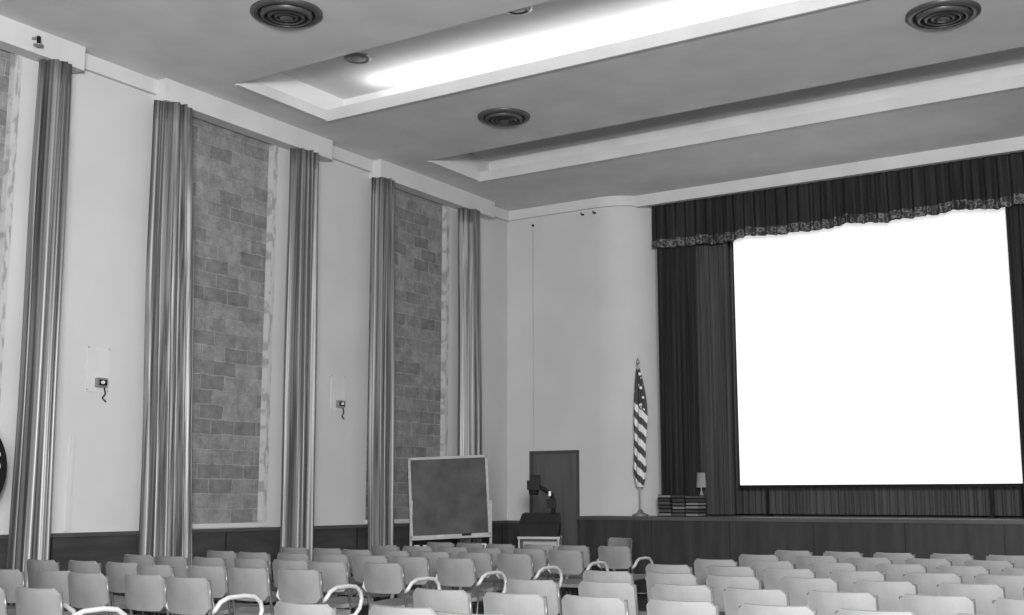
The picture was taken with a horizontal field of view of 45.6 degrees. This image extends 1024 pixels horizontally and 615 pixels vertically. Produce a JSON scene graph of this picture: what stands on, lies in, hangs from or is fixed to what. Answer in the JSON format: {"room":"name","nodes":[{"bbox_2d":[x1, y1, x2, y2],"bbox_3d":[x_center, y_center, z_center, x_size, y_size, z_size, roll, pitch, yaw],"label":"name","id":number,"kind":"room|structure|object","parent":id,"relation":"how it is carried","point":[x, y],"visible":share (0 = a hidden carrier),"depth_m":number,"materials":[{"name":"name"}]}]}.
{"room":"lecture hall","nodes":[
{"label":"lecture hall","id":0,"kind":"room"},
{"bbox_2d":[0,57,506,534],"bbox_3d":[-5.645,-0.140,11.455,0.300,6.480,21.250,-5,-10,31],"label":"wall","id":1,"kind":"structure","parent":0,"point":[111,128],"depth_m":13.54,"materials":[{"name":"paint"}]},
{"bbox_2d":[0,49,22,395],"bbox_3d":[-5.635,-0.334,11.377,0.230,4.860,1.980,-5,-10,31],"label":"window","id":2,"kind":"structure","parent":1,"relation":"in","point":[10,63],"depth_m":12.32,"materials":[{"name":"concrete"}]},
{"bbox_2d":[6,59,71,605],"bbox_3d":[-4.668,0.297,12.273,0.230,5.750,0.486,-5,-10,31],"label":"window curtain","id":3,"kind":"object","parent":1,"relation":"hanging from","point":[32,482],"visible":0.88,"depth_m":12.20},
{"bbox_2d":[64,435,74,530],"bbox_3d":[-4.570,1.809,12.589,0.030,0.980,0.040,-5,-10,31],"label":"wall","id":4,"kind":"structure","parent":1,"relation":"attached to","point":[72,437],"depth_m":12.58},
{"bbox_2d":[86,346,109,401],"bbox_3d":[-4.425,0.707,12.929,0.100,0.569,0.295,-5,-10,31],"label":"wall thermostat","id":5,"kind":"object","parent":1,"relation":"attached to","point":[98,358],"visible":1,"depth_m":12.91,"materials":[{"name":"paint"}]},
{"bbox_2d":[135,100,193,614],"bbox_3d":[-3.749,0.526,13.732,0.266,5.751,0.870,-5,-10,31],"label":"window curtain","id":6,"kind":"object","parent":1,"relation":"hanging from","point":[165,520],"visible":0.85,"depth_m":13.61,"materials":[{"name":"fabric"}]},
{"bbox_2d":[192,117,277,527],"bbox_3d":[-3.588,0.177,14.639,0.230,4.860,1.850,-5,-10,31],"label":"window","id":7,"kind":"structure","parent":1,"relation":"in","point":[235,173],"depth_m":14.88,"materials":[{"name":"concrete"}]},
{"bbox_2d":[0,520,508,614],"bbox_3d":[-5.576,2.543,10.812,0.050,0.980,20.950,-5,-10,31],"label":"wainscoting","id":8,"kind":"structure","parent":1,"relation":"attached to","point":[100,547],"depth_m":14.31,"materials":[{"name":"black wood"}]},
{"bbox_2d":[0,15,509,221],"bbox_3d":[-5.512,-2.857,11.618,0.200,0.260,20.950,-5,-10,31],"label":"trim","id":9,"kind":"structure","parent":1,"relation":"attached to","point":[15,36],"depth_m":14.86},
{"bbox_2d":[280,148,318,560],"bbox_3d":[-2.625,0.806,15.521,0.229,5.750,0.632,-5,-10,31],"label":"window curtain","id":10,"kind":"object","parent":1,"relation":"hanging from","point":[300,323],"visible":0.91,"depth_m":15.45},
{"bbox_2d":[330,375,344,418],"bbox_3d":[-2.359,1.191,16.227,0.100,0.562,0.293,-5,-10,31],"label":"wall thermostat","id":11,"kind":"object","parent":1,"relation":"attached to","point":[337,398],"visible":1,"depth_m":16.21,"materials":[{"name":"paint"}]},
{"bbox_2d":[367,177,394,551],"bbox_3d":[-1.739,1.026,16.926,0.252,5.750,0.571,-5,-10,31],"label":"window curtain","id":12,"kind":"object","parent":1,"relation":"hanging from","point":[381,415],"visible":0.89,"depth_m":16.86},
{"bbox_2d":[365,188,449,523],"bbox_3d":[-1.564,0.682,17.864,0.230,4.860,1.930,-5,-10,31],"label":"window","id":13,"kind":"structure","parent":1,"relation":"in","point":[421,245],"depth_m":18.18,"materials":[{"name":"concrete"}]},
{"bbox_2d":[457,208,482,542],"bbox_3d":[-0.610,1.320,18.806,0.276,5.750,0.595,-5,-10,31],"label":"window curtain","id":14,"kind":"object","parent":1,"relation":"hanging from","point":[469,442],"visible":0.73,"depth_m":18.80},
{"bbox_2d":[0,0,1023,210],"bbox_3d":[1.144,-3.729,8.214,15.800,0.410,25.103,-5,-10,31],"label":"ceiling","id":15,"kind":"structure","parent":0,"point":[867,50],"depth_m":14.20,"materials":[{"name":"paint"}]},
{"bbox_2d":[250,0,322,27],"bbox_3d":[-2.229,-2.876,12.044,0.710,0.090,0.710,-5,-10,31],"label":"air diffuser","id":16,"kind":"object","parent":15,"relation":"attached to","point":[284,16],"depth_m":11.95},
{"bbox_2d":[478,108,529,126],"bbox_3d":[-0.102,-2.363,15.321,0.660,0.090,0.660,-5,-10,31],"label":"air diffuser","id":17,"kind":"object","parent":15,"relation":"attached to","point":[502,117],"depth_m":15.19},
{"bbox_2d":[235,0,864,121],"bbox_3d":[2.775,-3.071,11.446,13.100,0.150,1.631,-5,-10,31],"label":"trim","id":18,"kind":"structure","parent":15,"relation":"attached to","point":[794,8],"depth_m":13.58,"materials":[{"name":"paint"}]},
{"bbox_2d":[428,74,1023,182],"bbox_3d":[4.712,-2.588,14.532,13.100,0.150,1.321,-5,-10,31],"label":"trim","id":19,"kind":"structure","parent":15,"relation":"attached to","point":[1017,81],"depth_m":16.04,"materials":[{"name":"paint"}]},
{"bbox_2d":[905,0,980,28],"bbox_3d":[4.267,-2.873,12.064,0.710,0.090,0.710,-5,-10,31],"label":"air diffuser","id":20,"kind":"object","parent":15,"relation":"attached to","point":[943,16],"depth_m":11.97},
{"bbox_2d":[341,587,721,614],"bbox_3d":[1.653,2.657,8.045,15.800,0.100,23.950,-5,-10,31],"label":"floor","id":21,"kind":"structure","parent":0,"point":[642,598],"depth_m":15.47,"materials":[{"name":"tile"}]},
{"bbox_2d":[0,569,64,614],"bbox_3d":[-3.781,2.427,9.476,0.428,0.801,0.541,-5,-10,31],"label":"chair","id":22,"kind":"object","parent":21,"relation":"on","point":[10,579],"visible":0.34,"depth_m":9.26,"materials":[{"name":"plastic"}]},
{"bbox_2d":[27,559,66,610],"bbox_3d":[-4.023,2.645,10.866,0.428,0.801,0.541,-6,-11,32],"label":"chair","id":23,"kind":"object","parent":21,"relation":"on","point":[33,566],"visible":0.27,"depth_m":10.71,"materials":[{"name":"plastic"}]},
{"bbox_2d":[15,586,126,614],"bbox_3d":[-2.753,2.119,7.507,0.523,0.801,0.552,-6,-11,32],"label":"armchair","id":24,"kind":"object","parent":21,"relation":"on","point":[29,601],"visible":1,"depth_m":7.33,"materials":[{"name":"plastic"}]},
{"bbox_2d":[37,569,115,614],"bbox_3d":[-3.319,2.398,9.292,0.428,0.801,0.541,-6,-10,32],"label":"chair","id":25,"kind":"object","parent":21,"relation":"on","point":[58,580],"visible":0.43,"depth_m":9.11,"materials":[{"name":"plastic"}]},
{"bbox_2d":[68,572,133,614],"bbox_3d":[-2.967,2.348,8.968,0.428,0.801,0.541,-6,-10,32],"label":"chair","id":26,"kind":"object","parent":21,"relation":"on","point":[86,590],"visible":0.86,"depth_m":8.77,"materials":[{"name":"plastic"}]},
{"bbox_2d":[68,560,138,614],"bbox_3d":[-3.591,2.617,10.690,0.428,0.801,0.541,-6,-11,34],"label":"chair","id":27,"kind":"object","parent":21,"relation":"on","point":[73,566],"visible":0.17,"depth_m":10.52,"materials":[{"name":"plastic"}]},
{"bbox_2d":[106,562,146,614],"bbox_3d":[-3.174,2.576,10.429,0.428,0.801,0.541,-5,-10,31],"label":"chair","id":28,"kind":"object","parent":21,"relation":"on","point":[116,571],"visible":0.38,"depth_m":10.28,"materials":[{"name":"plastic"}]},
{"bbox_2d":[124,554,157,614],"bbox_3d":[-3.474,2.799,11.849,0.428,0.801,0.541,-6,-10,32],"label":"chair","id":29,"kind":"object","parent":21,"relation":"on","point":[128,558],"visible":0.16,"depth_m":11.65,"materials":[{"name":"plastic"}]},
{"bbox_2d":[124,573,169,614],"bbox_3d":[-2.499,2.320,8.793,0.428,0.801,0.541,-6,-11,33],"label":"chair","id":30,"kind":"object","parent":21,"relation":"on","point":[142,592],"visible":0.96,"depth_m":8.60,"materials":[{"name":"plastic"}]},
{"bbox_2d":[136,564,177,614],"bbox_3d":[-2.814,2.527,10.112,0.428,0.801,0.541,-6,-10,32],"label":"chair","id":31,"kind":"object","parent":21,"relation":"on","point":[142,569],"visible":0.18,"depth_m":9.92,"materials":[{"name":"plastic"}]},
{"bbox_2d":[156,555,218,614],"bbox_3d":[-3.076,2.752,11.550,0.428,0.801,0.541,-6,-11,33],"label":"chair","id":32,"kind":"object","parent":21,"relation":"on","point":[180,564],"visible":0.17,"depth_m":11.34,"materials":[{"name":"plastic"}]},
{"bbox_2d":[165,576,263,614],"bbox_3d":[-2.113,2.276,8.509,0.523,0.801,0.552,-6,-10,32],"label":"armchair","id":33,"kind":"object","parent":21,"relation":"on","point":[185,596],"visible":1,"depth_m":8.32,"materials":[{"name":"plastic"}]},
{"bbox_2d":[187,565,258,614],"bbox_3d":[-2.353,2.501,9.945,0.428,0.801,0.541,-5,-10,29],"label":"chair","id":34,"kind":"object","parent":21,"relation":"on","point":[218,576],"visible":0.47,"depth_m":9.73,"materials":[{"name":"plastic"}]},
{"bbox_2d":[193,556,257,614],"bbox_3d":[-2.669,2.718,11.331,0.428,0.801,0.541,-6,-11,34],"label":"chair","id":35,"kind":"object","parent":21,"relation":"on","point":[200,561],"visible":0.16,"depth_m":11.14,"materials":[{"name":"plastic"}]},
{"bbox_2d":[206,550,265,614],"bbox_3d":[-2.883,2.933,12.703,0.428,0.801,0.541,-6,-10,31],"label":"chair","id":36,"kind":"object","parent":21,"relation":"on","point":[230,556],"visible":0.14,"depth_m":12.49,"materials":[{"name":"plastic"}]},
{"bbox_2d":[227,567,273,614],"bbox_3d":[-1.956,2.454,9.650,0.428,0.801,0.541,-5,-10,30],"label":"chair","id":37,"kind":"object","parent":21,"relation":"on","point":[256,581],"visible":0.7,"depth_m":9.47,"materials":[{"name":"plastic"}]},
{"bbox_2d":[234,558,277,604],"bbox_3d":[-2.236,2.684,11.113,0.428,0.801,0.541,-6,-11,34],"label":"chair","id":38,"kind":"object","parent":21,"relation":"on","point":[238,562],"visible":0.19,"depth_m":10.93,"materials":[{"name":"plastic"}]},
{"bbox_2d":[238,552,275,604],"bbox_3d":[-2.490,2.884,12.390,0.428,0.801,0.541,-5,-10,30],"label":"chair","id":39,"kind":"object","parent":21,"relation":"on","point":[248,555],"visible":0.24,"depth_m":12.18,"materials":[{"name":"plastic"}]},
{"bbox_2d":[272,559,337,608],"bbox_3d":[-1.837,2.644,10.857,0.428,0.801,0.541,-5,-10,31],"label":"chair","id":40,"kind":"object","parent":21,"relation":"on","point":[277,564],"visible":0.22,"depth_m":10.70,"materials":[{"name":"plastic"}]},
{"bbox_2d":[274,601,336,614],"bbox_3d":[-0.957,1.951,6.432,0.428,0.801,0.541,-6,-11,33],"label":"chair","id":41,"kind":"object","parent":21,"relation":"on","point":[280,608],"visible":1,"depth_m":6.25,"materials":[{"name":"plastic"}]},
{"bbox_2d":[276,568,363,614],"bbox_3d":[-1.520,2.422,9.440,0.523,0.801,0.552,-5,-10,29],"label":"armchair","id":42,"kind":"object","parent":21,"relation":"on","point":[294,586],"visible":0.8,"depth_m":9.26,"materials":[{"name":"plastic"}]},
{"bbox_2d":[308,561,373,608],"bbox_3d":[-1.471,2.594,10.538,0.428,0.801,0.541,-5,-10,29],"label":"chair","id":43,"kind":"object","parent":21,"relation":"on","point":[333,573],"visible":0.65,"depth_m":10.35,"materials":[{"name":"plastic"}]},
{"bbox_2d":[315,553,375,609],"bbox_3d":[-1.634,2.816,11.956,0.428,0.801,0.541,-6,-11,32],"label":"chair","id":44,"kind":"object","parent":21,"relation":"on","point":[343,558],"visible":0.36,"depth_m":11.76,"materials":[{"name":"plastic"}]},
{"bbox_2d":[352,555,402,611],"bbox_3d":[-1.246,2.776,11.706,0.428,0.801,0.541,-5,-10,29],"label":"chair","id":45,"kind":"object","parent":21,"relation":"on","point":[358,561],"visible":0.41,"depth_m":11.57,"materials":[{"name":"plastic"}]},
{"bbox_2d":[362,562,440,614],"bbox_3d":[-0.968,2.567,10.369,0.523,0.801,0.552,-6,-10,32],"label":"armchair","id":46,"kind":"object","parent":21,"relation":"on","point":[383,578],"visible":0.77,"depth_m":10.20,"materials":[{"name":"plastic"}]},
{"bbox_2d":[369,605,439,614],"bbox_3d":[-0.439,1.919,6.227,0.428,0.801,0.541,-5,-10,29],"label":"chair","id":47,"kind":"object","parent":21,"relation":"on","point":[375,609],"visible":0.98,"depth_m":6.05,"materials":[{"name":"plastic"}]},
{"bbox_2d":[392,556,431,598],"bbox_3d":[-0.837,2.736,11.447,0.428,0.801,0.541,-5,-10,31],"label":"chair","id":48,"kind":"object","parent":21,"relation":"on","point":[414,567],"visible":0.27,"depth_m":11.25,"materials":[{"name":"plastic"}]},
{"bbox_2d":[413,588,472,613],"bbox_3d":[-0.306,2.100,7.389,0.428,0.801,0.541,-6,-11,32],"label":"chair","id":49,"kind":"object","parent":21,"relation":"on","point":[455,601],"visible":0.8,"depth_m":7.20,"materials":[{"name":"plastic"}]},
{"bbox_2d":[416,551,473,612],"bbox_3d":[-0.697,2.907,12.537,0.428,0.801,0.541,-5,-10,30],"label":"chair","id":50,"kind":"object","parent":21,"relation":"on","point":[432,556],"visible":0.3,"depth_m":12.36,"materials":[{"name":"plastic"}]},
{"bbox_2d":[408,455,492,591],"bbox_3d":[-0.866,3.020,16.960,1.183,1.940,0.610,1,-9,-6],"label":"chalkboard","id":51,"kind":"object","parent":21,"relation":"on","point":[449,495],"visible":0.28,"depth_m":17.04,"materials":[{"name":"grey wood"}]},
{"bbox_2d":[435,557,506,613],"bbox_3d":[-0.400,2.695,11.184,0.523,0.801,0.552,-5,-10,31],"label":"armchair","id":52,"kind":"object","parent":21,"relation":"on","point":[457,572],"visible":0.66,"depth_m":11.00,"materials":[{"name":"plastic"}]},
{"bbox_2d":[457,552,503,613],"bbox_3d":[-0.259,2.880,12.367,0.428,0.801,0.541,-6,-11,33],"label":"chair","id":53,"kind":"object","parent":21,"relation":"on","point":[484,560],"visible":0.54,"depth_m":12.17,"materials":[{"name":"plastic"}]},
{"bbox_2d":[471,547,503,605],"bbox_3d":[-0.158,3.048,13.440,0.428,0.801,0.541,-6,-11,34],"label":"chair","id":54,"kind":"object","parent":21,"relation":"on","point":[494,551],"visible":0.18,"depth_m":13.25,"materials":[{"name":"plastic"}]},
{"bbox_2d":[483,591,547,614],"bbox_3d":[0.121,2.055,7.097,0.428,0.801,0.541,-5,-10,30],"label":"chair","id":55,"kind":"object","parent":21,"relation":"on","point":[494,602],"visible":0.93,"depth_m":6.91,"materials":[{"name":"plastic"}]},
{"bbox_2d":[496,553,562,592],"bbox_3d":[0.146,2.830,12.050,0.523,0.801,0.552,-6,-11,34],"label":"armchair","id":56,"kind":"object","parent":21,"relation":"on","point":[516,566],"visible":0.45,"depth_m":11.87,"materials":[{"name":"plastic"}]},
{"bbox_2d":[506,578,561,614],"bbox_3d":[0.251,2.238,8.266,0.428,0.801,0.541,-6,-11,33],"label":"chair","id":57,"kind":"object","parent":21,"relation":"on","point":[549,589],"visible":0.7,"depth_m":8.05,"materials":[{"name":"plastic"}]},
{"bbox_2d":[517,536,562,599],"bbox_3d":[0.363,3.357,15.587,0.540,0.850,0.476,-1,-9,7],"label":"cart","id":58,"kind":"object","parent":21,"relation":"on","point":[554,541],"visible":0.08,"depth_m":15.81,"materials":[{"name":"grey metal"}]},
{"bbox_2d":[518,475,561,536],"bbox_3d":[0.363,2.551,15.713,0.520,0.779,0.400,-1,-9,7],"label":"projector","id":59,"kind":"object","parent":58,"relation":"on","point":[531,524],"visible":1,"depth_m":15.51,"materials":[{"name":"black metal"}]},
{"bbox_2d":[513,548,567,598],"bbox_3d":[0.306,3.018,13.247,0.428,0.801,0.541,-6,-11,34],"label":"chair","id":60,"kind":"object","parent":21,"relation":"on","point":[539,555],"visible":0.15,"depth_m":13.04,"materials":[{"name":"plastic"}]},
{"bbox_2d":[558,545,591,614],"bbox_3d":[0.823,3.159,14.151,0.428,0.801,0.541,-6,-11,33],"label":"chair","id":61,"kind":"object","parent":21,"relation":"on","point":[586,552],"visible":0.35,"depth_m":13.97,"materials":[{"name":"plastic"}]},
{"bbox_2d":[547,549,608,597],"bbox_3d":[0.678,2.969,12.932,0.523,0.801,0.552,-6,-11,32],"label":"armchair","id":62,"kind":"object","parent":21,"relation":"on","point":[571,562],"visible":0.54,"depth_m":12.76,"materials":[{"name":"plastic"}]},
{"bbox_2d":[561,594,628,614],"bbox_3d":[0.571,2.021,6.878,0.428,0.801,0.541,-6,-11,33],"label":"chair","id":63,"kind":"object","parent":21,"relation":"on","point":[571,604],"visible":1,"depth_m":6.70,"materials":[{"name":"plastic"}]},
{"bbox_2d":[578,580,638,614],"bbox_3d":[0.723,2.205,8.059,0.428,0.801,0.541,-5,-10,29],"label":"chair","id":64,"kind":"object","parent":21,"relation":"on","point":[624,590],"visible":0.68,"depth_m":7.86,"materials":[{"name":"plastic"}]},
{"bbox_2d":[583,570,646,614],"bbox_3d":[0.822,2.391,9.244,0.428,0.801,0.541,-5,-10,30],"label":"chair","id":65,"kind":"object","parent":21,"relation":"on","point":[588,575],"visible":0.33,"depth_m":9.06,"materials":[{"name":"plastic"}]},
{"bbox_2d":[597,546,652,597],"bbox_3d":[1.274,3.124,13.928,0.523,0.801,0.552,-6,-10,32],"label":"armchair","id":66,"kind":"object","parent":21,"relation":"on","point":[615,557],"visible":0.49,"depth_m":13.75,"materials":[{"name":"plastic"}]},
{"bbox_2d":[646,563,692,575],"bbox_3d":[1.396,2.528,10.119,0.428,0.801,0.541,-5,-10,31],"label":"chair","id":67,"kind":"object","parent":21,"relation":"on","point":[659,568],"visible":0.15,"depth_m":9.94,"materials":[{"name":"plastic"}]},
{"bbox_2d":[646,572,698,600],"bbox_3d":[1.276,2.348,8.970,0.428,0.801,0.541,-6,-11,33],"label":"chair","id":68,"kind":"object","parent":21,"relation":"on","point":[652,578],"visible":0.45,"depth_m":8.81,"materials":[{"name":"plastic"}]},
{"bbox_2d":[646,598,719,614],"bbox_3d":[1.017,1.978,6.608,0.428,0.801,0.541,-6,-10,32],"label":"chair","id":69,"kind":"object","parent":21,"relation":"on","point":[654,606],"visible":1,"depth_m":6.43,"materials":[{"name":"plastic"}]},
{"bbox_2d":[652,583,713,603],"bbox_3d":[1.184,2.166,7.807,0.428,0.801,0.541,-5,-10,31],"label":"chair","id":70,"kind":"object","parent":21,"relation":"on","point":[659,590],"visible":0.63,"depth_m":7.63,"materials":[{"name":"plastic"}]},
{"bbox_2d":[694,558,737,584],"bbox_3d":[1.921,2.659,10.958,0.428,0.801,0.541,-6,-10,32],"label":"chair","id":71,"kind":"object","parent":21,"relation":"on","point":[700,565],"visible":0.15,"depth_m":10.84,"materials":[{"name":"plastic"}]},
{"bbox_2d":[707,565,755,614],"bbox_3d":[1.864,2.488,9.863,0.428,0.801,0.541,-6,-11,33],"label":"chair","id":72,"kind":"object","parent":21,"relation":"on","point":[712,569],"visible":0.14,"depth_m":9.69,"materials":[{"name":"plastic"}]},
{"bbox_2d":[706,574,761,611],"bbox_3d":[1.669,2.299,8.659,0.428,0.801,0.541,-6,-11,34],"label":"chair","id":73,"kind":"object","parent":21,"relation":"on","point":[719,583],"visible":0.45,"depth_m":8.52,"materials":[{"name":"plastic"}]},
{"bbox_2d":[723,587,789,614],"bbox_3d":[1.579,2.109,7.445,0.428,0.801,0.541,-6,-11,33],"label":"chair","id":74,"kind":"object","parent":21,"relation":"on","point":[734,598],"visible":0.76,"depth_m":7.29,"materials":[{"name":"plastic"}]},
{"bbox_2d":[739,554,779,566],"bbox_3d":[2.493,2.800,11.855,0.428,0.801,0.541,-6,-11,33],"label":"chair","id":75,"kind":"object","parent":21,"relation":"on","point":[744,559],"visible":0.12,"depth_m":11.71,"materials":[{"name":"plastic"}]},
{"bbox_2d":[749,560,794,588],"bbox_3d":[2.358,2.615,10.677,0.428,0.801,0.541,-6,-11,32],"label":"chair","id":76,"kind":"object","parent":21,"relation":"on","point":[759,566],"visible":0.12,"depth_m":10.54,"materials":[{"name":"plastic"}]},
{"bbox_2d":[738,603,816,614],"bbox_3d":[1.458,1.933,6.321,0.428,0.801,0.541,-5,-10,31],"label":"chair","id":77,"kind":"object","parent":21,"relation":"on","point":[745,608],"visible":1,"depth_m":6.15,"materials":[{"name":"plastic"}]},
{"bbox_2d":[763,567,815,588],"bbox_3d":[2.248,2.438,9.541,0.428,0.801,0.541,-5,-10,30],"label":"chair","id":78,"kind":"object","parent":21,"relation":"on","point":[772,576],"visible":0.27,"depth_m":9.41,"materials":[{"name":"plastic"}]},
{"bbox_2d":[577,514,1023,592],"bbox_3d":[7.031,3.288,15.859,12.611,1.070,3.028,-6,-11,33],"label":"stage platform","id":79,"kind":"object","parent":21,"relation":"on","point":[667,540],"visible":0.54,"depth_m":16.46,"materials":[{"name":"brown wood"}]},
{"bbox_2d":[632,358,648,515],"bbox_3d":[1.906,1.910,18.275,0.239,2.400,0.239,1,-9,-4],"label":"flag","id":80,"kind":"object","parent":79,"relation":"on","point":[640,419],"visible":0.96,"depth_m":18.20,"materials":[{"name":"fabric"}]},
{"bbox_2d":[657,495,706,516],"bbox_3d":[2.502,2.910,17.922,0.645,0.314,0.339,-5,-10,31],"label":"books","id":81,"kind":"object","parent":79,"relation":"on","point":[668,505],"visible":0.98,"depth_m":17.79,"materials":[{"name":"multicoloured paper"}]},
{"bbox_2d":[695,241,734,514],"bbox_3d":[3.121,0.741,18.887,0.560,4.860,0.073,-6,-11,34],"label":"stage curtain","id":82,"kind":"object","parent":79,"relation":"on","point":[711,260],"visible":0.8,"depth_m":18.83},
{"bbox_2d":[727,241,1023,515],"bbox_3d":[7.211,0.481,17.229,10.024,4.860,0.082,-6,-11,33],"label":"curtain","id":83,"kind":"object","parent":79,"relation":"on","point":[972,501],"visible":0.07,"depth_m":18.23,"materials":[{"name":"fabric"}]},
{"bbox_2d":[733,207,1022,517],"bbox_3d":[5.239,0.727,17.858,4.175,4.610,0.300,-6,-11,33],"label":"projection screen","id":84,"kind":"object","parent":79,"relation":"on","point":[870,354],"visible":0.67,"depth_m":17.72,"materials":[{"name":"white fabric"}]},
{"bbox_2d":[780,576,839,605],"bbox_3d":[2.145,2.265,8.442,0.428,0.801,0.541,-6,-11,33],"label":"chair","id":85,"kind":"object","parent":21,"relation":"on","point":[798,588],"visible":0.52,"depth_m":8.29,"materials":[{"name":"plastic"}]},
{"bbox_2d":[795,555,838,568],"bbox_3d":[2.991,2.765,11.632,0.428,0.801,0.541,-6,-11,32],"label":"chair","id":86,"kind":"object","parent":21,"relation":"on","point":[802,561],"visible":0.12,"depth_m":11.50,"materials":[{"name":"plastic"}]},
{"bbox_2d":[809,562,857,577],"bbox_3d":[2.815,2.571,10.391,0.428,0.801,0.541,-6,-11,32],"label":"chair","id":87,"kind":"object","parent":21,"relation":"on","point":[822,570],"visible":0.16,"depth_m":10.24,"materials":[{"name":"plastic"}]},
{"bbox_2d":[807,590,878,614],"bbox_3d":[2.021,2.071,7.203,0.428,0.801,0.541,-5,-10,30],"label":"chair","id":88,"kind":"object","parent":21,"relation":"on","point":[825,602],"visible":0.76,"depth_m":7.04,"materials":[{"name":"plastic"}]},
{"bbox_2d":[830,570,885,591],"bbox_3d":[2.688,2.392,9.253,0.428,0.801,0.541,-5,-10,29],"label":"chair","id":89,"kind":"object","parent":21,"relation":"on","point":[846,579],"visible":0.26,"depth_m":9.10,"materials":[{"name":"plastic"}]},
{"bbox_2d":[847,557,892,570],"bbox_3d":[3.393,2.713,11.304,0.428,0.801,0.541,-6,-11,32],"label":"chair","id":90,"kind":"object","parent":21,"relation":"on","point":[863,564],"visible":0.12,"depth_m":11.14,"materials":[{"name":"plastic"}]},
{"bbox_2d":[835,608,919,614],"bbox_3d":[1.879,1.888,6.034,0.428,0.801,0.541,-5,-10,31],"label":"chair","id":91,"kind":"object","parent":21,"relation":"on","point":[843,611],"visible":1,"depth_m":5.88,"materials":[{"name":"plastic"}]},
{"bbox_2d":[853,579,917,610],"bbox_3d":[2.558,2.218,8.137,0.428,0.801,0.541,-5,-10,30],"label":"chair","id":92,"kind":"object","parent":21,"relation":"on","point":[888,592],"visible":0.62,"depth_m":7.95,"materials":[{"name":"plastic"}]},
{"bbox_2d":[873,552,915,563],"bbox_3d":[3.901,2.856,12.211,0.428,0.801,0.541,-6,-10,32],"label":"chair","id":93,"kind":"object","parent":21,"relation":"on","point":[897,558],"visible":0.07,"depth_m":12.03,"materials":[{"name":"plastic"}]},
{"bbox_2d":[876,563,926,580],"bbox_3d":[3.322,2.541,10.199,0.428,0.801,0.541,-5,-10,30],"label":"chair","id":94,"kind":"object","parent":21,"relation":"on","point":[893,572],"visible":0.12,"depth_m":10.04,"materials":[{"name":"plastic"}]},
{"bbox_2d":[905,558,951,572],"bbox_3d":[3.860,2.678,11.078,0.428,0.801,0.541,-6,-11,34],"label":"chair","id":95,"kind":"object","parent":21,"relation":"on","point":[932,564],"visible":0.12,"depth_m":10.90,"materials":[{"name":"plastic"}]},
{"bbox_2d":[903,572,961,595],"bbox_3d":[3.163,2.353,9.000,0.428,0.801,0.541,-5,-10,29],"label":"chair","id":96,"kind":"object","parent":21,"relation":"on","point":[926,583],"visible":0.29,"depth_m":8.84,"materials":[{"name":"plastic"}]},
{"bbox_2d":[899,593,975,614],"bbox_3d":[2.482,2.032,6.953,0.428,0.801,0.541,-5,-10,29],"label":"chair","id":97,"kind":"object","parent":21,"relation":"on","point":[918,604],"visible":1,"depth_m":6.78,"materials":[{"name":"plastic"}]},
{"bbox_2d":[930,553,973,565],"bbox_3d":[4.401,2.825,12.018,0.428,0.801,0.541,-5,-10,31],"label":"chair","id":98,"kind":"object","parent":21,"relation":"on","point":[957,559],"visible":0.13,"depth_m":11.83,"materials":[{"name":"plastic"}]},
{"bbox_2d":[936,565,989,583],"bbox_3d":[3.731,2.493,9.893,0.428,0.801,0.541,-6,-11,33],"label":"chair","id":99,"kind":"object","parent":21,"relation":"on","point":[968,573],"visible":0.09,"depth_m":9.71,"materials":[{"name":"plastic"}]},
{"bbox_2d":[937,582,1005,614],"bbox_3d":[3.025,2.179,7.888,0.428,0.801,0.541,-5,-10,30],"label":"chair","id":100,"kind":"object","parent":21,"relation":"on","point":[983,594],"visible":0.68,"depth_m":7.69,"materials":[{"name":"plastic"}]},
{"bbox_2d":[965,560,1014,574],"bbox_3d":[4.280,2.628,10.761,0.428,0.801,0.541,-6,-11,33],"label":"chair","id":101,"kind":"object","parent":21,"relation":"on","point":[995,567],"visible":0.15,"depth_m":10.57,"materials":[{"name":"plastic"}]},
{"bbox_2d":[974,574,1023,598],"bbox_3d":[3.606,2.315,8.760,0.428,0.801,0.541,-6,-11,33],"label":"chair","id":102,"kind":"object","parent":21,"relation":"on","point":[1013,584],"visible":0.42,"depth_m":8.58,"materials":[{"name":"plastic"}]},
{"bbox_2d":[992,597,1023,614],"bbox_3d":[2.907,1.987,6.663,0.428,0.801,0.541,-6,-11,32],"label":"chair","id":103,"kind":"object","parent":21,"relation":"on","point":[1001,606],"visible":1,"depth_m":6.57,"materials":[{"name":"plastic"}]},
{"bbox_2d":[507,204,664,519],"bbox_3d":[6.836,0.690,16.751,15.218,6.480,2.149,-6,-11,33],"label":"wall","id":104,"kind":"structure","parent":0,"point":[582,291],"depth_m":19.37,"materials":[{"name":"paint"}]},
{"bbox_2d":[529,450,579,545],"bbox_3d":[0.685,3.305,19.233,0.920,2.080,0.139,-5,-10,31],"label":"door","id":105,"kind":"structure","parent":104,"relation":"in","point":[558,470],"depth_m":19.23,"materials":[{"name":"paint"}]},
{"bbox_2d":[657,245,700,494],"bbox_3d":[2.590,0.767,19.051,0.660,4.860,0.088,-6,-11,33],"label":"stage curtain","id":106,"kind":"object","parent":104,"relation":"hanging from","point":[677,320],"visible":0.79,"depth_m":19.01,"materials":[{"name":"fabric"}]},
{"bbox_2d":[509,136,1023,220],"bbox_3d":[6.383,-2.133,16.497,15.211,0.180,0.602,-6,-11,33],"label":"trim","id":107,"kind":"structure","parent":104,"relation":"attached to","point":[1010,145],"depth_m":17.95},
{"bbox_2d":[652,152,1023,248],"bbox_3d":[6.526,-1.690,16.540,10.298,0.744,0.112,-6,-11,33],"label":"valance","id":108,"kind":"object","parent":104,"relation":"attached to","point":[997,182],"visible":1,"depth_m":17.67,"materials":[{"name":"fabric"}]},
{"bbox_2d":[1005,204,1023,492],"bbox_3d":[8.812,0.129,14.982,5.022,4.860,0.100,-6,-11,33],"label":"stage curtain","id":109,"kind":"object","parent":104,"relation":"hanging from","point":[1014,213],"visible":0.73,"depth_m":16.40,"materials":[{"name":"fabric"}]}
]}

